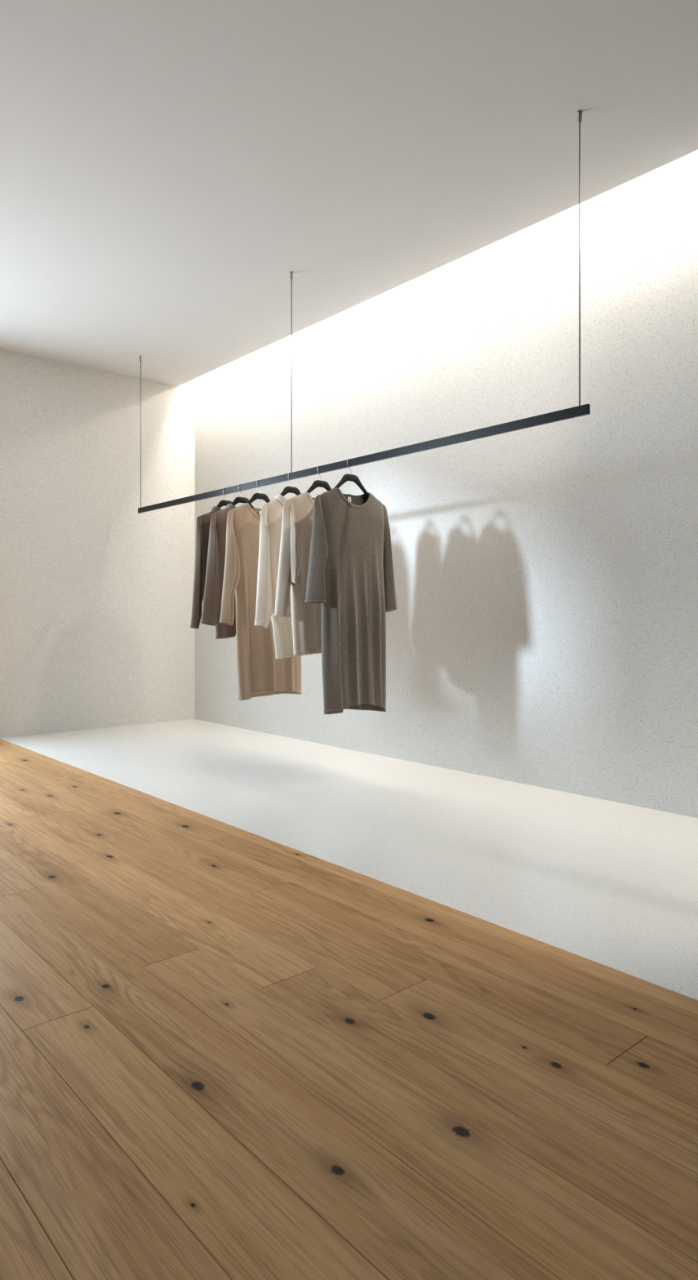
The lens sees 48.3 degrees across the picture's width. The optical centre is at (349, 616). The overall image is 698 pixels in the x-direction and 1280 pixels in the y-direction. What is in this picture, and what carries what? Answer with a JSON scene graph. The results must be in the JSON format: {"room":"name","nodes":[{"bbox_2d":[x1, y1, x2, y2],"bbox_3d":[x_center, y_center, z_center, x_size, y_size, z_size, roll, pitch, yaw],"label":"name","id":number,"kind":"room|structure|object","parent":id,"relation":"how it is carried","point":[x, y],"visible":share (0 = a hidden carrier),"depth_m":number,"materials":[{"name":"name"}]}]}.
{"room":"clothing store","nodes":[
{"label":"clothing store","id":0,"kind":"room"},
{"bbox_2d":[0,348,195,737],"bbox_3d":[-4.974,-0.900,4.931,7.949,3.600,1.900,0,0,-41],"label":"wall","id":1,"kind":"structure","parent":0,"point":[96,592],"depth_m":6.22,"materials":[{"name":"white paint"}]},
{"bbox_2d":[0,719,697,1279],"bbox_3d":[-1.873,0.950,1.509,7.749,0.100,7.334,0,0,-41],"label":"floor","id":2,"kind":"structure","parent":0,"point":[228,1051],"depth_m":1.74,"materials":[{"name":"brown wood"}]},
{"bbox_2d":[0,0,697,386],"bbox_3d":[-1.873,-2.102,1.509,7.749,0.250,7.334,0,0,-41],"label":"ceiling","id":3,"kind":"structure","parent":0,"point":[167,167],"depth_m":3.29,"materials":[{"name":"white paint"}]},
{"bbox_2d":[137,110,590,513],"bbox_3d":[-0.337,-1.381,4.487,0.022,1.192,3.871,0,0,-41],"label":"rail","id":4,"kind":"object","parent":3,"relation":"hanging from","point":[583,410],"visible":1,"depth_m":3.74,"materials":[{"name":"black metal"}]},
{"bbox_2d":[217,487,235,507],"bbox_3d":[-0.790,-0.717,5.027,0.336,0.224,0.015,0,0,-41],"label":"clothes hanger","id":5,"kind":"object","parent":4,"relation":"hanging from","point":[221,503],"visible":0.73,"depth_m":5.01,"materials":[{"name":"black plastic"}]},
{"bbox_2d":[190,506,221,628],"bbox_3d":[-0.786,-0.293,5.023,0.535,0.816,0.128,0,0,-41],"label":"knit top","id":6,"kind":"object","parent":5,"relation":"hanging from","point":[202,528],"visible":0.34,"depth_m":4.88,"materials":[{"name":"grey fabric"}]},
{"bbox_2d":[231,484,253,507],"bbox_3d":[-0.671,-0.717,4.891,0.336,0.224,0.015,0,0,-41],"label":"clothes hanger","id":7,"kind":"object","parent":4,"relation":"hanging from","point":[237,500],"visible":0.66,"depth_m":4.88,"materials":[{"name":"black plastic"}]},
{"bbox_2d":[200,503,256,639],"bbox_3d":[-0.672,-0.279,4.891,0.605,0.837,0.137,0,0,-41],"label":"knit top","id":8,"kind":"object","parent":7,"relation":"hanging from","point":[215,571],"visible":0.41,"depth_m":4.74,"materials":[{"name":"fabric"}]},
{"bbox_2d":[247,480,270,504],"bbox_3d":[-0.538,-0.717,4.738,0.336,0.224,0.015,0,0,-41],"label":"clothes hanger","id":9,"kind":"object","parent":4,"relation":"hanging from","point":[260,495],"visible":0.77,"depth_m":4.72,"materials":[{"name":"black plastic"}]},
{"bbox_2d":[219,502,301,700],"bbox_3d":[-0.526,-0.088,4.733,0.605,1.181,0.168,0,0,-41],"label":"dress","id":10,"kind":"object","parent":9,"relation":"hanging from","point":[260,673],"visible":0.52,"depth_m":4.64,"materials":[{"name":"beige fabric"}]},
{"bbox_2d":[280,473,301,496],"bbox_3d":[-0.330,-0.717,4.498,0.336,0.224,0.015,0,0,-41],"label":"clothes hanger","id":11,"kind":"object","parent":4,"relation":"hanging from","point":[291,489],"visible":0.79,"depth_m":4.49,"materials":[{"name":"black plastic"}]},
{"bbox_2d":[253,494,312,658],"bbox_3d":[-0.330,-0.225,4.498,0.537,0.937,0.135,0,0,-41],"label":"knit top","id":12,"kind":"object","parent":11,"relation":"hanging from","point":[271,517],"visible":0.45,"depth_m":4.38,"materials":[{"name":"beige fabric"}]},
{"bbox_2d":[306,465,331,493],"bbox_3d":[-0.154,-0.717,4.294,0.336,0.224,0.015,0,0,-41],"label":"clothes hanger","id":13,"kind":"object","parent":4,"relation":"hanging from","point":[316,483],"visible":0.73,"depth_m":4.28,"materials":[{"name":"black plastic"}]},
{"bbox_2d":[274,492,321,654],"bbox_3d":[-0.149,-0.231,4.290,0.646,0.882,0.142,0,0,-41],"label":"knit top","id":14,"kind":"object","parent":13,"relation":"hanging from","point":[298,510],"visible":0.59,"depth_m":4.16,"materials":[{"name":"beige fabric"}]},
{"bbox_2d":[333,458,368,497],"bbox_3d":[0.010,-0.717,4.105,0.336,0.224,0.015,0,0,-41],"label":"clothes hanger","id":15,"kind":"object","parent":4,"relation":"hanging from","point":[352,477],"visible":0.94,"depth_m":4.10,"materials":[{"name":"black plastic"}]},
{"bbox_2d":[304,487,397,714],"bbox_3d":[0.023,-0.071,4.104,0.183,1.190,0.643,0,0,38],"label":"dress","id":16,"kind":"object","parent":15,"relation":"hanging from","point":[350,570],"visible":1,"depth_m":4.03,"materials":[{"name":"brown fabric"}]},
{"bbox_2d":[192,150,697,380],"bbox_3d":[0.274,-2.066,4.918,0.030,0.022,4.969,0,0,-41],"label":"led strip","id":17,"kind":"object","parent":3,"relation":"attached to","point":[695,153],"visible":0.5,"depth_m":4.36,"materials":[{"name":"glowing warm white light-emitting plastic"}]},
{"bbox_2d":[195,154,697,817],"bbox_3d":[1.162,-0.663,4.076,0.200,3.127,7.634,0,0,-41],"label":"wall","id":18,"kind":"structure","parent":0,"point":[542,632],"depth_m":4.21,"materials":[{"name":"white paint"}]}
]}

